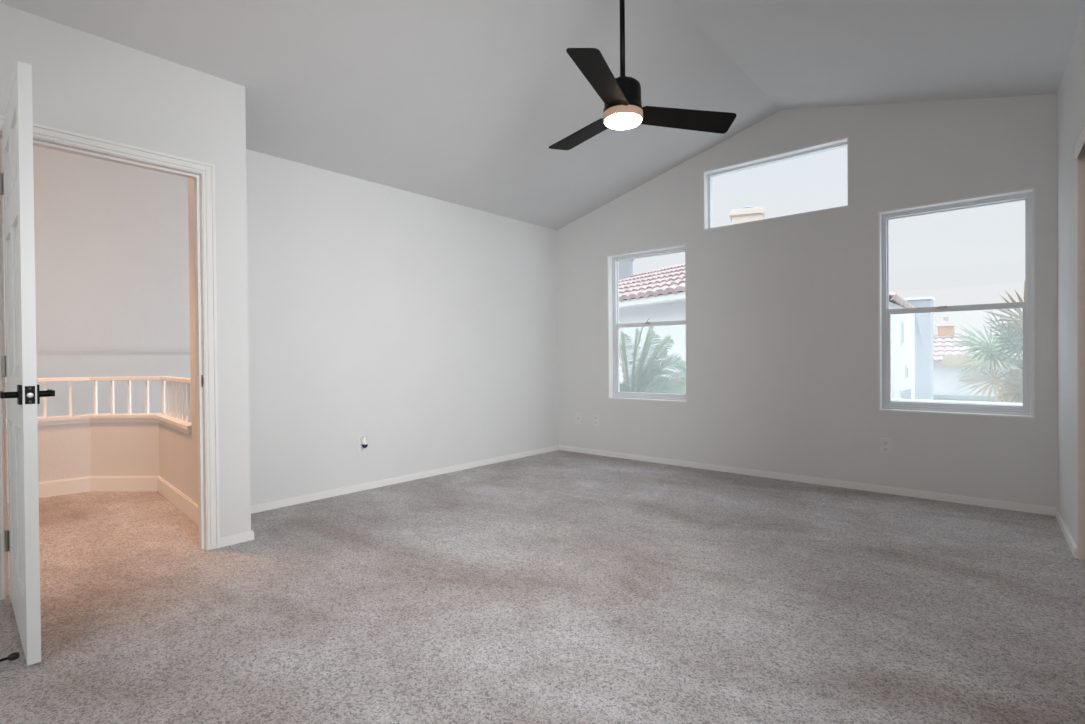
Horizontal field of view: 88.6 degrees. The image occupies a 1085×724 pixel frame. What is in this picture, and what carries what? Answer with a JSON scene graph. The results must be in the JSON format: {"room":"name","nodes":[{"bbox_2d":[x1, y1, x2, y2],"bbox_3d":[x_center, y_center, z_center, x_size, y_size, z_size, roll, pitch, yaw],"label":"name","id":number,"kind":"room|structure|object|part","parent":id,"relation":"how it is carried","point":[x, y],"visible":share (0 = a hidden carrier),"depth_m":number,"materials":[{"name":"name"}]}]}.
{"room":"empty bedroom","nodes":[
{"label":"empty bedroom","id":0,"kind":"room"},
{"bbox_2d":[1,139,189,354],"bbox_3d":[-4.434,0.818,6.032,0.150,6.200,7.100,0,1,41],"label":"wall","id":1,"kind":"structure","parent":0,"point":[112,238],"depth_m":5.79,"materials":[{"name":"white paint"}]},
{"bbox_2d":[5,355,190,418],"bbox_3d":[-4.363,1.921,5.921,0.100,3.995,7.000,0,1,41],"label":"wall","id":2,"kind":"structure","parent":0,"point":[48,366],"depth_m":5.72,"materials":[{"name":"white paint"}]},
{"bbox_2d":[6,422,191,498],"bbox_3d":[-4.107,0.898,3.630,3.588,0.875,1.313,-1,1,-21],"label":"wall","id":3,"kind":"structure","parent":0,"point":[65,451],"depth_m":4.37,"materials":[{"name":"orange paint"}]},
{"bbox_2d":[6,413,190,434],"bbox_3d":[-4.109,0.461,3.631,3.622,0.059,1.353,-1,1,-22],"label":"half wall cap","id":4,"kind":"object","parent":3,"relation":"on","point":[178,424],"visible":0.81,"depth_m":4.34,"materials":[{"name":"white wood"}]},
{"bbox_2d":[5,376,190,421],"bbox_3d":[-4.114,0.282,3.609,3.538,0.303,1.264,-1,1,-21],"label":"guard rail","id":5,"kind":"object","parent":4,"relation":"on","point":[175,407],"visible":0.72,"depth_m":4.34,"materials":[{"name":"white wood"}]},
{"bbox_3d":[-4.116,0.146,3.609,3.538,0.030,1.264,-1,1,-21],"label":"handrail","id":6,"kind":"part","parent":5,"relation":"part of","materials":[{"name":"white wood"}]},
{"bbox_2d":[7,476,191,517],"bbox_3d":[-4.109,0.977,3.560,3.439,0.118,1.201,-1,1,-21],"label":"baseboard","id":7,"kind":"structure","parent":3,"relation":"attached to","point":[176,497],"depth_m":4.35,"materials":[{"name":"white wood"}]},
{"bbox_2d":[0,3,250,536],"bbox_3d":[-2.749,-0.256,2.040,0.115,2.587,3.115,0,1,41],"label":"wall","id":8,"kind":"structure","parent":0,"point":[84,83],"depth_m":2.92,"materials":[{"name":"white paint"}]},
{"bbox_2d":[0,115,219,599],"bbox_3d":[-2.127,-0.022,2.742,0.140,2.096,0.907,0,1,41],"label":"door frame","id":9,"kind":"structure","parent":8,"relation":"attached to","point":[207,170],"depth_m":3.01,"materials":[{"name":"white wood"}]},
{"bbox_2d":[0,61,54,665],"bbox_3d":[-2.013,0.009,2.139,0.826,2.018,0.137,0,1,43],"label":"door","id":10,"kind":"structure","parent":9,"relation":"attached to","point":[23,394],"depth_m":1.88,"materials":[{"name":"white paint"}]},
{"bbox_3d":[-1.834,0.112,1.907,0.124,0.022,0.042,0,1,43],"label":"lever","id":11,"kind":"part","parent":10,"relation":"part of","materials":[{"name":"black metal"}]},
{"bbox_3d":[-1.780,0.111,1.891,0.066,0.066,0.009,0,1,43],"label":"handle","id":12,"kind":"part","parent":10,"relation":"part of","materials":[{"name":"black metal"}]},
{"bbox_3d":[-1.721,0.111,1.865,0.003,0.060,0.025,0,1,43],"label":"latch plate","id":13,"kind":"part","parent":10,"relation":"part of","materials":[{"name":"metal"}]},
{"bbox_3d":[-1.750,0.111,1.923,0.066,0.066,0.009,0,1,43],"label":"handle","id":14,"kind":"part","parent":10,"relation":"part of","materials":[{"name":"black metal"}]},
{"bbox_3d":[-1.769,0.110,1.976,0.124,0.022,0.042,0,1,43],"label":"lever","id":15,"kind":"part","parent":10,"relation":"part of","materials":[{"name":"black metal"}]},
{"bbox_2d":[220,530,253,547],"bbox_3d":[-1.719,0.993,3.124,0.013,0.052,0.182,0,1,41],"label":"baseboard","id":16,"kind":"structure","parent":8,"relation":"attached to","point":[248,535],"depth_m":3.12,"materials":[{"name":"white wood"}]},
{"bbox_2d":[188,178,197,504],"bbox_3d":[-2.058,-0.630,3.414,0.646,3.300,0.125,0,1,41],"label":"wall","id":17,"kind":"structure","parent":0,"point":[190,180],"depth_m":3.57,"materials":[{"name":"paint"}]},
{"bbox_2d":[190,501,197,524],"bbox_3d":[-2.073,0.964,3.398,0.014,0.112,0.645,-1,1,-44],"label":"baseboard","id":18,"kind":"structure","parent":17,"relation":"attached to","point":[193,506],"depth_m":3.55,"materials":[{"name":"white wood"}]},
{"bbox_2d":[246,149,558,504],"bbox_3d":[-1.018,-0.097,4.908,0.120,2.690,3.490,0,1,41],"label":"wall","id":19,"kind":"structure","parent":0,"point":[424,328],"depth_m":4.53,"materials":[{"name":"white paint"}]},
{"bbox_2d":[357,439,365,453],"bbox_3d":[-1.415,0.656,4.352,0.009,0.116,0.072,0,1,41],"label":"wall outlet","id":20,"kind":"object","parent":19,"relation":"attached to","point":[360,449],"visible":0.74,"depth_m":4.33,"materials":[{"name":"white plastic"}]},
{"bbox_2d":[360,436,367,447],"bbox_3d":[-1.389,0.624,4.336,0.051,0.092,0.046,0,1,41],"label":"plug","id":21,"kind":"object","parent":20,"relation":"attached to","point":[363,440],"visible":1,"depth_m":4.32,"materials":[{"name":"white plastic"}]},
{"bbox_2d":[251,445,558,513],"bbox_3d":[-0.953,0.972,4.881,0.012,0.052,3.470,0,1,41],"label":"baseboard","id":22,"kind":"structure","parent":19,"relation":"attached to","point":[261,507],"depth_m":4.51,"materials":[{"name":"white wood"}]},
{"bbox_2d":[0,450,1084,723],"bbox_3d":[-0.802,1.141,2.611,6.580,0.250,6.700,0,1,41],"label":"floor","id":23,"kind":"structure","parent":0,"point":[558,586],"depth_m":2.27,"materials":[{"name":"grey carpet"}]},
{"bbox_2d":[0,652,19,661],"bbox_3d":[-1.857,1.010,1.812,0.036,0.042,0.224,0,1,36],"label":"door stop","id":24,"kind":"object","parent":23,"relation":"on","point":[15,655],"visible":1,"depth_m":1.88,"materials":[{"name":"black metal"}]},
{"bbox_2d":[0,0,1084,229],"bbox_3d":[-0.106,-1.808,2.059,5.000,0.768,6.850,0,1,41],"label":"ceiling","id":25,"kind":"structure","parent":0,"point":[460,102],"depth_m":3.40,"materials":[{"name":"paint"}]},
{"bbox_2d":[549,0,736,149],"bbox_3d":[0.317,-1.612,2.764,0.990,0.869,0.988,0,1,41],"label":"ceiling fan","id":26,"kind":"object","parent":25,"relation":"hanging from","point":[621,95],"visible":1,"depth_m":2.74,"materials":[{"name":"black metal"}]},
{"bbox_3d":[0.226,-1.240,3.033,0.152,0.026,0.485,-1,1,-34],"label":"blade","id":27,"kind":"part","parent":26,"relation":"part of","materials":[{"name":"black wood"}]},
{"bbox_3d":[0.267,-1.266,2.487,0.148,0.076,0.485,0,1,27],"label":"blade","id":28,"kind":"part","parent":26,"relation":"part of","materials":[{"name":"black wood"}]},
{"bbox_3d":[0.398,-1.691,2.768,0.026,0.590,0.026,0,1,41],"label":"rod","id":29,"kind":"part","parent":26,"relation":"part of","materials":[{"name":"black metal"}]},
{"bbox_2d":[604,113,641,129],"bbox_3d":[0.402,-1.195,2.773,0.185,0.019,0.185,0,1,41],"label":"diffuser","id":30,"kind":"object","parent":26,"relation":"attached to","point":[618,121],"depth_m":2.74,"materials":[{"name":"white glass"}]},
{"bbox_3d":[0.716,-1.219,2.791,0.485,0.075,0.148,-1,0,-5],"label":"blade","id":31,"kind":"part","parent":26,"relation":"part of","materials":[{"name":"black wood"}]},
{"bbox_2d":[557,94,1057,507],"bbox_3d":[2.022,-0.429,4.670,5.020,3.307,0.150,0,1,41],"label":"wall","id":32,"kind":"structure","parent":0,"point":[782,313],"depth_m":4.43,"materials":[{"name":"grey paint"}]},
{"bbox_2d":[576,413,580,423],"bbox_3d":[0.385,0.610,6.003,0.072,0.116,0.013,0,1,41],"label":"wall plate","id":33,"kind":"object","parent":32,"relation":"attached to","point":[578,415],"visible":1,"depth_m":6.00,"materials":[{"name":"white plastic"}]},
{"bbox_2d":[593,414,598,425],"bbox_3d":[0.563,0.612,5.851,0.072,0.116,0.009,0,1,41],"label":"wall outlet","id":34,"kind":"object","parent":32,"relation":"attached to","point":[595,417],"visible":1,"depth_m":5.85,"materials":[{"name":"white plastic"}]},
{"bbox_2d":[607,244,686,402],"bbox_3d":[1.056,-0.360,5.508,0.883,1.478,0.151,0,1,41],"label":"window","id":35,"kind":"structure","parent":32,"relation":"attached to","point":[614,392],"depth_m":5.74,"materials":[{"name":"white plastic"}]},
{"bbox_3d":[1.092,-0.713,5.550,0.805,0.696,0.020,0,1,41],"label":"sash","id":36,"kind":"part","parent":35,"relation":"part of","materials":[{"name":"clear glass"}]},
{"bbox_3d":[1.082,-0.029,5.538,0.805,0.736,0.024,0,1,41],"label":"sash","id":37,"kind":"part","parent":35,"relation":"part of","materials":[{"name":"clear glass"}]},
{"bbox_2d":[703,136,848,230],"bbox_3d":[1.954,-1.463,4.709,1.187,0.537,0.151,0,1,41],"label":"window","id":38,"kind":"structure","parent":32,"relation":"attached to","point":[842,142],"depth_m":4.77,"materials":[{"name":"white plastic"}]},
{"bbox_2d":[559,445,1055,515],"bbox_3d":[1.716,0.950,4.850,4.080,0.052,0.012,0,1,41],"label":"baseboard","id":39,"kind":"structure","parent":32,"relation":"attached to","point":[1022,507],"depth_m":4.32,"materials":[{"name":"white wood"}]},
{"bbox_2d":[880,438,891,453],"bbox_3d":[2.548,0.624,4.123,0.072,0.116,0.009,0,1,41],"label":"wall outlet","id":40,"kind":"object","parent":32,"relation":"attached to","point":[885,443],"visible":1,"depth_m":4.12,"materials":[{"name":"white plastic"}]},
{"bbox_2d":[878,187,1034,418],"bbox_3d":[2.885,-0.379,3.916,0.876,1.488,0.151,0,1,41],"label":"window","id":41,"kind":"structure","parent":32,"relation":"attached to","point":[1027,410],"depth_m":3.90,"materials":[{"name":"white plastic"}]},
{"bbox_3d":[2.921,-0.726,3.958,0.798,0.718,0.020,0,1,41],"label":"sash","id":42,"kind":"part","parent":41,"relation":"part of","materials":[{"name":"clear glass"}]},
{"bbox_3d":[2.911,-0.037,3.945,0.798,0.724,0.024,0,1,41],"label":"sash","id":43,"kind":"part","parent":41,"relation":"part of","materials":[{"name":"clear glass"}]},
{"bbox_2d":[1057,3,1084,557],"bbox_3d":[1.220,-0.316,0.896,0.205,2.659,6.605,0,1,40],"label":"wall","id":44,"kind":"structure","parent":0,"point":[1071,92],"depth_m":3.03,"materials":[{"name":"grey paint"}]},
{"bbox_2d":[1055,508,1076,557],"bbox_3d":[2.966,0.953,3.154,0.012,0.052,0.931,0,1,38],"label":"baseboard","id":45,"kind":"structure","parent":44,"relation":"attached to","point":[1068,537],"depth_m":3.05,"materials":[{"name":"white wood"}]},
{"bbox_2d":[1075,126,1084,159],"bbox_3d":[2.124,-0.036,2.035,0.080,2.040,1.800,0,1,38],"label":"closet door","id":46,"kind":"structure","parent":44,"relation":"in","point":[1081,141],"depth_m":2.63,"materials":[{"name":"white wood"}]},
{"bbox_2d":[1078,147,1084,559],"bbox_3d":[2.718,-0.045,2.728,0.129,2.060,0.014,0,1,41],"label":"trim","id":47,"kind":"structure","parent":44,"relation":"attached to","point":[1081,157],"depth_m":2.76,"materials":[{"name":"beige paint"}]},
{"label":"outside","id":48,"kind":"structure","parent":0,"visible":0},
{"bbox_3d":[39.989,3.355,51.929,120.000,0.400,118.800,0,1,41],"label":"ground","id":49,"kind":"structure","parent":48,"visible":0},
{"bbox_2d":[619,319,685,393],"bbox_3d":[1.422,1.675,7.898,1.721,4.562,1.461,0,1,41],"label":"date palm","id":50,"kind":"object","parent":49,"relation":"on","point":[643,382],"visible":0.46,"depth_m":7.76,"materials":[{"name":"green plant"}]},
{"bbox_2d":[619,206,764,383],"bbox_3d":[3.521,-0.084,14.889,4.697,7.720,6.799,-1,1,-30],"label":"house","id":51,"kind":"structure","parent":49,"relation":"on","point":[656,295],"depth_m":12.95,"materials":[{"name":"white paint"}]},
{"bbox_2d":[889,292,922,398],"bbox_3d":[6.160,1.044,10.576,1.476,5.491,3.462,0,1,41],"label":"house","id":52,"kind":"structure","parent":49,"relation":"on","point":[903,326],"depth_m":10.31,"materials":[{"name":"white paint"}]},
{"bbox_3d":[6.650,-0.542,10.252,0.008,0.380,0.150,0,1,41],"label":"pane","id":53,"kind":"part","parent":52,"relation":"part of","materials":[{"name":"glass"}]},
{"bbox_3d":[6.907,0.834,10.546,0.008,0.620,1.100,0,1,41],"label":"pane","id":54,"kind":"part","parent":52,"relation":"part of","materials":[{"name":"glass"}]},
{"bbox_2d":[903,296,934,399],"bbox_3d":[10.672,0.948,15.757,0.690,5.520,0.680,0,1,41],"label":"column","id":55,"kind":"structure","parent":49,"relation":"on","point":[924,354],"depth_m":15.43,"materials":[{"name":"grey paint"}]},
{"bbox_2d":[933,316,974,394],"bbox_3d":[18.786,0.670,26.962,4.601,5.750,6.236,0,1,41],"label":"house","id":56,"kind":"structure","parent":49,"relation":"on","point":[946,379],"depth_m":24.66,"materials":[{"name":"white paint"}]},
{"bbox_2d":[934,394,997,401],"bbox_3d":[14.389,2.365,17.185,11.000,2.600,0.300,0,1,41],"label":"wall","id":57,"kind":"structure","parent":49,"relation":"on","point":[984,398],"depth_m":17.79,"materials":[{"name":"white paint"}]},
{"bbox_2d":[943,355,1022,395],"bbox_3d":[18.306,1.677,20.659,5.250,3.850,3.600,0,1,41],"label":"house","id":58,"kind":"structure","parent":49,"relation":"on","point":[948,361],"depth_m":20.71,"materials":[{"name":"white paint"}]},
{"bbox_2d":[951,283,1024,402],"bbox_3d":[5.346,1.478,6.039,1.553,4.715,1.486,0,1,41],"label":"fan palm","id":59,"kind":"object","parent":49,"relation":"on","point":[1011,390],"visible":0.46,"depth_m":6.14,"materials":[{"name":"green plant"}]},
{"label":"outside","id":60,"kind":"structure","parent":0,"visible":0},
{"bbox_2d":[891,398,1022,405],"bbox_3d":[3.632,2.094,4.369,2.200,3.540,0.250,0,1,41],"label":"wall","id":61,"kind":"structure","parent":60,"point":[892,399],"depth_m":4.53,"materials":[{"name":"white paint"}]}
]}

